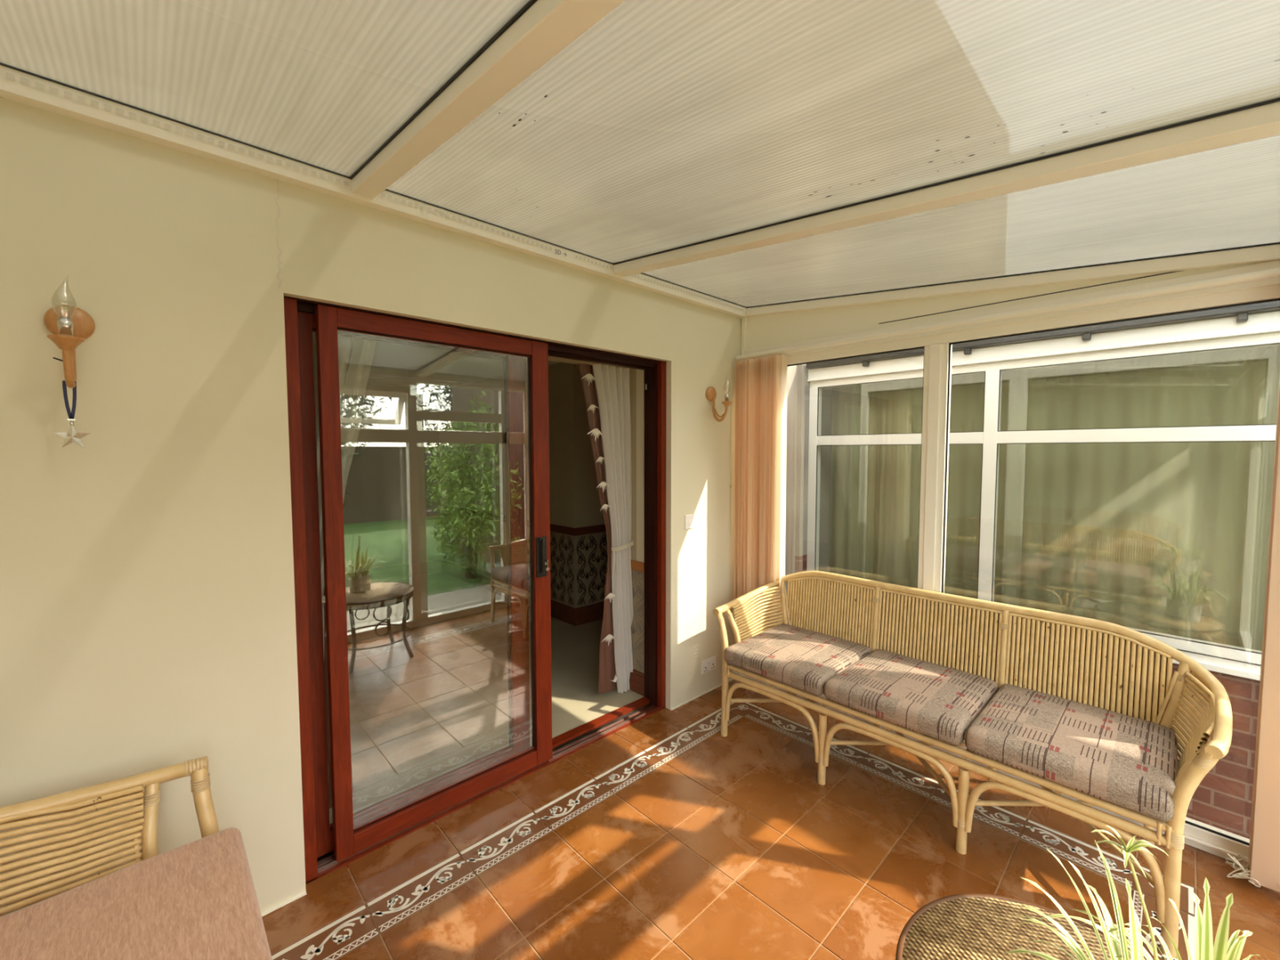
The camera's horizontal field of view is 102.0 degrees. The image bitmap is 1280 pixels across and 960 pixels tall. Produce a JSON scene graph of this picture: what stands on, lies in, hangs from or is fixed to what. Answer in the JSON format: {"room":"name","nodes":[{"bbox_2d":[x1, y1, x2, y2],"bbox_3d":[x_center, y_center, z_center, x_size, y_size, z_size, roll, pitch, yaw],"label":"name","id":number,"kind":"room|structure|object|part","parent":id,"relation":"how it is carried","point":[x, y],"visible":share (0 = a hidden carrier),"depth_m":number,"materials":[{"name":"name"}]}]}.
{"room":"sunroom","nodes":[
{"label":"sunroom","id":0,"kind":"room"},
{"bbox_2d":[0,97,742,915],"bbox_3d":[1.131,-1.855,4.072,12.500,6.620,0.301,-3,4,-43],"label":"wall","id":1,"kind":"structure","parent":0,"point":[148,605],"depth_m":1.59,"materials":[{"name":"beige paint"}]},
{"bbox_2d":[43,275,95,388],"bbox_3d":[-1.484,-0.379,1.346,0.094,0.278,0.162,-3,4,-43],"label":"wall light","id":2,"kind":"object","parent":1,"relation":"attached to","point":[69,326],"visible":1,"depth_m":1.36,"materials":[{"name":"brown wood"}]},
{"bbox_2d":[53,357,76,425],"bbox_3d":[-1.490,-0.196,1.343,0.050,0.227,0.078,0,3,0],"label":"cord","id":3,"kind":"object","parent":2,"relation":"hanging from","point":[71,414],"visible":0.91,"depth_m":1.36,"materials":[{"name":"black fabric"}]},
{"bbox_3d":[-1.488,-0.331,1.352,0.017,0.182,0.125,-3,4,-43],"label":"arm","id":4,"kind":"part","parent":2,"relation":"part of","materials":[{"name":"brown wood"}]},
{"bbox_2d":[0,62,748,318],"bbox_3d":[-0.631,-1.044,2.194,3.700,0.061,0.058,-3,4,-43],"label":"trim","id":5,"kind":"structure","parent":1,"relation":"attached to","point":[16,85],"depth_m":1.67,"materials":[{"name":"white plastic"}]},
{"bbox_2d":[283,295,666,884],"bbox_3d":[-0.573,0.390,2.510,1.890,2.110,0.190,-3,4,-43],"label":"door","id":6,"kind":"structure","parent":1,"relation":"in","point":[328,847],"depth_m":2.21,"materials":[{"name":"brown wood"}]},
{"bbox_3d":[-0.583,1.422,2.577,1.890,0.042,0.160,-3,4,-43],"label":"sill","id":7,"kind":"part","parent":6,"relation":"part of","materials":[{"name":"brown wood"}]},
{"bbox_3d":[-0.468,0.373,2.502,0.057,0.195,0.034,-3,4,-43],"label":"handle","id":8,"kind":"part","parent":6,"relation":"part of","materials":[{"name":"black metal"}]},
{"bbox_2d":[261,678,733,916],"bbox_3d":[-0.674,1.435,2.318,3.780,0.004,0.010,-3,4,-43],"label":"trim","id":9,"kind":"structure","parent":1,"relation":"attached to","point":[264,913],"depth_m":1.82,"materials":[{"name":"white plastic"}]},
{"bbox_2d":[684,514,694,528],"bbox_3d":[0.306,0.256,3.185,0.086,0.086,0.013,-3,4,-43],"label":"light switch","id":10,"kind":"object","parent":1,"relation":"attached to","point":[689,519],"visible":1,"depth_m":3.18,"materials":[{"name":"white plastic"}]},
{"bbox_2d":[701,655,715,674],"bbox_3d":[0.449,1.201,3.372,0.146,0.086,0.013,-3,4,-43],"label":"wall socket","id":11,"kind":"object","parent":1,"relation":"attached to","point":[708,664],"visible":1,"depth_m":3.36,"materials":[{"name":"white plastic"}]},
{"bbox_2d":[705,386,732,422],"bbox_3d":[0.500,-0.500,3.227,0.094,0.278,0.162,-3,4,-43],"label":"wall light","id":12,"kind":"object","parent":1,"relation":"attached to","point":[711,393],"visible":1,"depth_m":3.25,"materials":[{"name":"brown wood"}]},
{"bbox_3d":[0.497,-0.452,3.233,0.017,0.182,0.125,-3,4,-43],"label":"arm","id":13,"kind":"part","parent":12,"relation":"part of","materials":[{"name":"brown wood"}]},
{"bbox_2d":[343,382,441,587],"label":"window","id":14,"kind":"structure","parent":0,"point":[392,513],"depth_m":6.28,"materials":[{"name":"clear glass"}]},
{"bbox_3d":[-2.720,1.268,3.781,4.278,0.158,4.060,-3,4,-43],"label":"skirting","id":15,"kind":"part","parent":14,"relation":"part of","materials":[{"name":"white"}]},
{"bbox_2d":[367,340,559,389],"bbox_3d":[-2.120,-1.077,4.199,6.100,0.100,4.300,-3,4,-43],"label":"ceiling","id":16,"kind":"structure","parent":0,"point":[393,363],"depth_m":4.89,"materials":[{"name":"white painted plaster"}]},
{"bbox_2d":[328,572,644,823],"bbox_3d":[-2.084,1.385,4.296,6.100,0.132,4.400,-3,4,-43],"label":"floor","id":17,"kind":"structure","parent":0,"point":[428,654],"depth_m":3.52,"materials":[{"name":"beige tile"}]},
{"bbox_2d":[438,362,607,626],"bbox_3d":[-0.984,0.041,6.159,1.642,2.348,2.913,-3,4,-43],"label":"wall","id":18,"kind":"structure","parent":0,"point":[471,416],"depth_m":5.46,"materials":[{"name":"beige paint"}]},
{"bbox_3d":[-0.983,1.134,6.220,1.640,0.158,2.911,-3,4,-43],"label":"skirting","id":19,"kind":"part","parent":18,"relation":"part of","materials":[{"name":"brown wood"}]},
{"bbox_3d":[-0.984,0.371,6.177,1.642,0.070,2.913,-3,4,-43],"label":"dado rail","id":20,"kind":"part","parent":18,"relation":"part of","materials":[{"name":"brown wood"}]},
{"bbox_2d":[547,355,644,696],"bbox_3d":[-0.653,0.227,2.723,6.100,2.348,0.240,-3,4,-43],"label":"wall","id":21,"kind":"structure","parent":0,"point":[636,677],"depth_m":3.30,"materials":[{"name":"beige paint"}]},
{"bbox_3d":[-0.043,1.296,3.362,0.018,0.143,0.237,-3,4,-43],"label":"skirting","id":22,"kind":"part","parent":21,"relation":"part of","materials":[{"name":"brown wood"}]},
{"bbox_3d":[-0.045,0.542,3.320,0.022,0.058,0.237,-3,4,-43],"label":"dado rail","id":23,"kind":"part","parent":21,"relation":"part of","materials":[{"name":"brown wood"}]},
{"bbox_3d":[-0.796,-0.789,2.709,2.250,0.026,0.037,-3,4,-43],"label":"pole","id":24,"kind":"object","parent":21,"relation":"attached to","visible":0},
{"bbox_2d":[312,332,377,808],"bbox_3d":[-1.301,0.354,2.162,0.462,2.140,0.110,-3,4,-43],"label":"curtain","id":25,"kind":"object","parent":24,"relation":"hanging from","point":[355,355],"visible":0.16,"depth_m":2.19,"materials":[{"name":"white fabric"}]},
{"bbox_2d":[577,363,633,694],"bbox_3d":[-0.190,0.296,3.215,0.462,2.140,0.110,-3,4,-43],"label":"curtain","id":26,"kind":"object","parent":24,"relation":"hanging from","point":[606,388],"visible":0.95,"depth_m":3.24,"materials":[{"name":"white fabric"}]},
{"bbox_2d":[581,373,596,386],"bbox_3d":[-0.300,-0.590,3.057,0.118,0.074,0.005,-3,4,-43],"label":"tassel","id":27,"kind":"object","parent":26,"relation":"on","point":[588,377],"depth_m":3.07,"materials":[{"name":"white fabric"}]},
{"bbox_2d":[586,404,598,411],"bbox_3d":[-0.280,-0.421,3.085,0.086,0.054,0.005,-3,4,-43],"label":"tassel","id":28,"kind":"object","parent":26,"relation":"on","point":[593,407],"depth_m":3.09,"materials":[{"name":"white fabric"}]},
{"bbox_2d":[587,428,604,440],"bbox_3d":[-0.266,-0.269,3.107,0.127,0.079,0.005,-3,4,-43],"label":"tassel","id":29,"kind":"object","parent":26,"relation":"on","point":[596,432],"depth_m":3.12,"materials":[{"name":"white fabric"}]},
{"bbox_2d":[595,457,604,463],"bbox_3d":[-0.237,-0.117,3.142,0.076,0.048,0.005,-3,4,-43],"label":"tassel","id":30,"kind":"object","parent":26,"relation":"on","point":[599,461],"depth_m":3.15,"materials":[{"name":"white fabric"}]},
{"bbox_2d":[596,481,608,490],"bbox_3d":[-0.224,0.042,3.163,0.109,0.068,0.005,-3,4,-43],"label":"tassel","id":31,"kind":"object","parent":26,"relation":"on","point":[602,484],"depth_m":3.17,"materials":[{"name":"white fabric"}]},
{"bbox_2d":[600,504,610,512],"bbox_3d":[-0.212,0.175,3.182,0.087,0.054,0.005,-3,4,-43],"label":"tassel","id":32,"kind":"object","parent":26,"relation":"on","point":[604,506],"depth_m":3.19,"materials":[{"name":"white fabric"}]},
{"bbox_2d":[601,634,615,645],"bbox_3d":[-0.195,1.002,3.242,0.118,0.073,0.005,-3,4,-43],"label":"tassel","id":33,"kind":"object","parent":26,"relation":"on","point":[609,637],"depth_m":3.26,"materials":[{"name":"white fabric"}]},
{"bbox_2d":[604,592,614,600],"bbox_3d":[-0.184,0.736,3.238,0.099,0.062,0.005,-3,4,-43],"label":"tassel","id":34,"kind":"object","parent":26,"relation":"on","point":[610,595],"depth_m":3.24,"materials":[{"name":"white fabric"}]},
{"bbox_2d":[610,675,618,682],"bbox_3d":[-0.155,1.256,3.293,0.088,0.055,0.005,-3,4,-43],"label":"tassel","id":35,"kind":"object","parent":26,"relation":"on","point":[612,678],"depth_m":3.30,"materials":[{"name":"white fabric"}]},
{"bbox_2d":[0,0,1279,316],"bbox_3d":[0.234,-0.886,1.269,3.870,0.342,2.600,-3,4,-43],"label":"ceiling","id":36,"kind":"structure","parent":0,"point":[764,157],"depth_m":1.29,"materials":[{"name":"white plastic"}]},
{"bbox_2d":[262,679,1279,959],"bbox_3d":[0.165,1.544,1.435,3.786,0.121,2.548,-3,4,-43],"label":"floor","id":37,"kind":"structure","parent":0,"point":[667,836],"depth_m":1.97,"materials":[{"name":"tile"}]},
{"bbox_2d":[0,755,219,916],"bbox_3d":[-0.821,1.102,0.620,0.661,0.855,1.953,-3,4,-43],"label":"wicker chair","id":38,"kind":"object","parent":37,"relation":"on","point":[71,803],"visible":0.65,"depth_m":1.31,"materials":[{"name":"wicker"}]},
{"bbox_3d":[-1.472,0.924,1.228,0.112,0.309,0.439,3,4,42],"label":"arm panel","id":39,"kind":"part","parent":38,"relation":"part of","materials":[{"name":"wicker"}]},
{"bbox_3d":[-1.490,0.922,1.232,0.455,0.311,0.099,-3,4,-43],"label":"panel frame","id":40,"kind":"part","parent":38,"relation":"part of","materials":[{"name":"wicker"}]},
{"bbox_3d":[-0.830,0.778,0.595,0.638,0.206,1.953,-3,4,-43],"label":"rail","id":41,"kind":"part","parent":38,"relation":"part of","materials":[{"name":"wicker"}]},
{"bbox_2d":[0,827,272,959],"bbox_3d":[-1.148,1.025,1.014,0.645,0.144,0.568,-3,4,-43],"label":"seat cushion","id":42,"kind":"object","parent":38,"relation":"on","point":[197,900],"visible":1,"depth_m":1.13,"materials":[{"name":"pink fabric"}]},
{"bbox_3d":[-1.304,0.965,1.393,0.048,0.280,0.109,-3,4,-43],"label":"arm post","id":43,"kind":"part","parent":38,"relation":"part of","materials":[{"name":"wicker"}]},
{"bbox_3d":[-1.221,1.149,1.472,0.108,0.668,0.046,1,3,25],"label":"leg","id":44,"kind":"part","parent":38,"relation":"part of","materials":[{"name":"wicker"}]},
{"bbox_2d":[712,570,1232,958],"bbox_3d":[1.281,1.002,2.430,0.661,0.855,1.953,-3,4,-43],"label":"sofa","id":45,"kind":"object","parent":37,"relation":"on","point":[1113,667],"visible":0.89,"depth_m":2.23,"materials":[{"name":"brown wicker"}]},
{"bbox_3d":[0.455,1.071,2.877,0.046,0.668,0.108,-1,3,-22],"label":"leg","id":46,"kind":"part","parent":45,"relation":"part of","materials":[{"name":"wicker"}]},
{"bbox_3d":[0.528,0.879,2.946,0.048,0.280,0.109,-3,4,-43],"label":"arm post","id":47,"kind":"part","parent":45,"relation":"part of","materials":[{"name":"wicker"}]},
{"bbox_3d":[0.699,0.820,3.102,0.439,0.310,0.112,-3,4,-39],"label":"arm panel","id":48,"kind":"part","parent":45,"relation":"part of","materials":[{"name":"wicker"}]},
{"bbox_3d":[0.899,0.820,3.206,0.033,0.382,0.115,-1,3,-15],"label":"post","id":49,"kind":"part","parent":45,"relation":"part of","materials":[{"name":"wicker"}]},
{"bbox_2d":[724,623,872,695],"bbox_3d":[0.862,0.943,2.820,0.615,0.107,0.568,-3,4,-43],"label":"seat cushion","id":50,"kind":"object","parent":45,"relation":"on","point":[804,660],"visible":0.82,"depth_m":2.70,"materials":[{"name":"fabric"}]},
{"bbox_3d":[0.858,1.264,2.442,0.043,0.331,0.037,-3,4,-43],"label":"leg","id":51,"kind":"part","parent":45,"relation":"part of","materials":[{"name":"wicker"}]},
{"bbox_3d":[1.080,0.786,3.023,0.056,0.423,0.550,-3,4,-43],"label":"panel frame","id":52,"kind":"part","parent":45,"relation":"part of","materials":[{"name":"wicker"}]},
{"bbox_3d":[1.089,0.786,3.019,0.056,0.402,0.531,-3,4,-43],"label":"panel","id":53,"kind":"part","parent":45,"relation":"part of","materials":[{"name":"wicker"}]},
{"bbox_3d":[1.280,0.804,2.819,0.072,0.449,0.028,-3,4,-43],"label":"post","id":54,"kind":"part","parent":45,"relation":"part of","materials":[{"name":"wicker"}]},
{"bbox_2d":[823,648,999,745],"bbox_3d":[1.257,0.966,2.405,0.615,0.106,0.568,-3,4,-43],"label":"seat cushion","id":55,"kind":"object","parent":45,"relation":"on","point":[939,702],"visible":0.9,"depth_m":2.28,"materials":[{"name":"fabric"}]},
{"bbox_3d":[1.478,0.804,2.607,0.054,0.410,0.557,-3,4,-43],"label":"panel frame","id":56,"kind":"part","parent":45,"relation":"part of","materials":[{"name":"wicker"}]},
{"bbox_3d":[1.479,0.809,2.609,0.056,0.400,0.558,-3,4,-43],"label":"panel","id":57,"kind":"part","parent":45,"relation":"part of","materials":[{"name":"wicker"}]},
{"bbox_3d":[1.258,1.058,2.411,0.592,0.072,1.746,-3,4,-43],"label":"seat frame","id":58,"kind":"part","parent":45,"relation":"part of","materials":[{"name":"wicker"}]},
{"bbox_3d":[1.257,1.286,2.022,0.043,0.331,0.037,-3,4,-43],"label":"leg","id":59,"kind":"part","parent":45,"relation":"part of","materials":[{"name":"wicker"}]},
{"bbox_3d":[1.289,0.677,2.421,0.638,0.206,1.953,-3,4,-43],"label":"rail","id":60,"kind":"part","parent":45,"relation":"part of","materials":[{"name":"wicker"}]},
{"bbox_3d":[1.650,1.228,2.430,0.042,0.401,0.031,-1,3,-16],"label":"leg","id":61,"kind":"part","parent":45,"relation":"part of","materials":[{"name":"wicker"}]},
{"bbox_3d":[1.679,0.826,2.399,0.072,0.449,0.028,-3,4,-43],"label":"post","id":62,"kind":"part","parent":45,"relation":"part of","materials":[{"name":"wicker"}]},
{"bbox_2d":[964,684,1177,821],"bbox_3d":[1.651,0.988,1.990,0.615,0.107,0.568,-3,4,-43],"label":"seat cushion","id":63,"kind":"object","parent":45,"relation":"on","point":[1130,762],"visible":0.94,"depth_m":1.87,"materials":[{"name":"fabric"}]},
{"bbox_3d":[1.870,0.830,2.199,0.056,0.402,0.531,-3,4,-43],"label":"panel","id":64,"kind":"part","parent":45,"relation":"part of","materials":[{"name":"wicker"}]},
{"bbox_3d":[1.874,0.831,2.189,0.056,0.423,0.550,-3,4,-43],"label":"panel frame","id":65,"kind":"part","parent":45,"relation":"part of","materials":[{"name":"wicker"}]},
{"bbox_3d":[2.011,1.249,2.050,0.049,0.401,0.030,1,3,14],"label":"leg","id":66,"kind":"part","parent":45,"relation":"part of","materials":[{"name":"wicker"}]},
{"bbox_3d":[2.045,0.884,2.002,0.115,0.382,0.033,1,3,18],"label":"post","id":67,"kind":"part","parent":45,"relation":"part of","materials":[{"name":"wicker"}]},
{"bbox_3d":[1.681,1.140,1.588,0.108,0.668,0.046,1,3,25],"label":"leg","id":68,"kind":"part","parent":45,"relation":"part of","materials":[{"name":"wicker"}]},
{"bbox_3d":[1.763,0.948,1.647,0.048,0.280,0.109,-3,4,-43],"label":"arm post","id":69,"kind":"part","parent":45,"relation":"part of","materials":[{"name":"wicker"}]},
{"bbox_3d":[1.931,0.889,1.807,0.112,0.309,0.439,3,4,42],"label":"arm panel","id":70,"kind":"part","parent":45,"relation":"part of","materials":[{"name":"wicker"}]},
{"bbox_3d":[1.949,0.887,1.803,0.455,0.311,0.099,-3,4,-43],"label":"panel frame","id":71,"kind":"part","parent":45,"relation":"part of","materials":[{"name":"wicker"}]},
{"bbox_2d":[895,893,1146,959],"bbox_3d":[0.801,1.260,0.964,0.598,0.508,0.598,-3,4,-43],"label":"coffee table","id":72,"kind":"object","parent":37,"relation":"on","point":[966,926],"visible":0.82,"depth_m":1.15,"materials":[{"name":"wicker"}]},
{"bbox_2d":[1004,825,1166,959],"bbox_3d":[0.813,0.795,0.797,0.425,0.441,0.456,-3,4,-43],"label":"spider plant","id":73,"kind":"object","parent":72,"relation":"on","point":[1136,943],"visible":1,"depth_m":0.86,"materials":[{"name":"green plant"}]},
{"bbox_2d":[1038,877,1259,959],"bbox_3d":[0.890,0.829,0.842,0.421,0.368,0.371,-3,4,-43],"label":"spider plant","id":74,"kind":"object","parent":72,"relation":"on","point":[1223,949],"visible":0.88,"depth_m":0.84,"materials":[{"name":"green plant"}]},
{"bbox_2d":[785,364,797,606],"bbox_3d":[0.894,0.137,3.996,0.760,2.650,0.240,-3,4,-43],"label":"wall","id":75,"kind":"structure","parent":0,"point":[792,371],"depth_m":4.11,"materials":[{"name":"beige paint"}]},
{"bbox_2d":[746,262,1265,862],"bbox_3d":[1.836,0.432,3.126,1.052,3.115,2.820,-3,4,-43],"label":"wall","id":76,"kind":"structure","parent":0,"point":[777,329],"depth_m":2.96,"materials":[{"name":"beige paint"}]},
{"bbox_2d":[741,317,746,355],"bbox_3d":[0.696,-0.958,3.475,0.020,0.255,0.024,-3,4,-43],"label":"trim","id":77,"kind":"structure","parent":76,"relation":"attached to","point":[744,319],"depth_m":3.47,"materials":[{"name":"white plastic"}]},
{"bbox_2d":[738,260,1279,865],"bbox_3d":[1.549,0.296,2.687,0.078,2.235,2.450,-3,4,-43],"label":"window","id":78,"kind":"structure","parent":76,"relation":"in","point":[936,344],"depth_m":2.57,"materials":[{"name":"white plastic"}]},
{"bbox_2d":[729,267,1279,644],"bbox_3d":[1.419,0.267,2.661,0.101,2.094,2.294,-3,4,-43],"label":"vertical blind","id":79,"kind":"object","parent":78,"relation":"attached to","point":[760,384],"visible":0.76,"depth_m":3.26,"materials":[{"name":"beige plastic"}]},
{"bbox_3d":[0.603,-0.202,3.433,0.015,1.150,0.015,-1,3,-21],"label":"pull cord","id":80,"kind":"part","parent":79,"relation":"part of","materials":[{"name":"beige plastic"}]},
{"bbox_2d":[828,310,1279,650],"bbox_3d":[2.686,0.095,3.267,0.020,2.230,3.400,-3,4,-43],"label":"curtain","id":81,"kind":"object","parent":78,"relation":"hanging from","point":[1168,538],"depth_m":3.16,"materials":[{"name":"beige fabric"}]},
{"bbox_2d":[1225,375,1279,892],"bbox_3d":[0.952,0.424,0.579,3.664,2.181,0.195,-3,4,-43],"label":"vertical blind","id":82,"kind":"object","parent":78,"relation":"attached to","point":[1263,862],"visible":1,"depth_m":1.79,"materials":[{"name":"fabric"}]},
{"bbox_3d":[2.223,1.403,1.840,0.162,0.088,0.195,-3,4,-43],"label":"chain","id":83,"kind":"part","parent":82,"relation":"part of","materials":[{"name":"beige plastic"}]}
]}

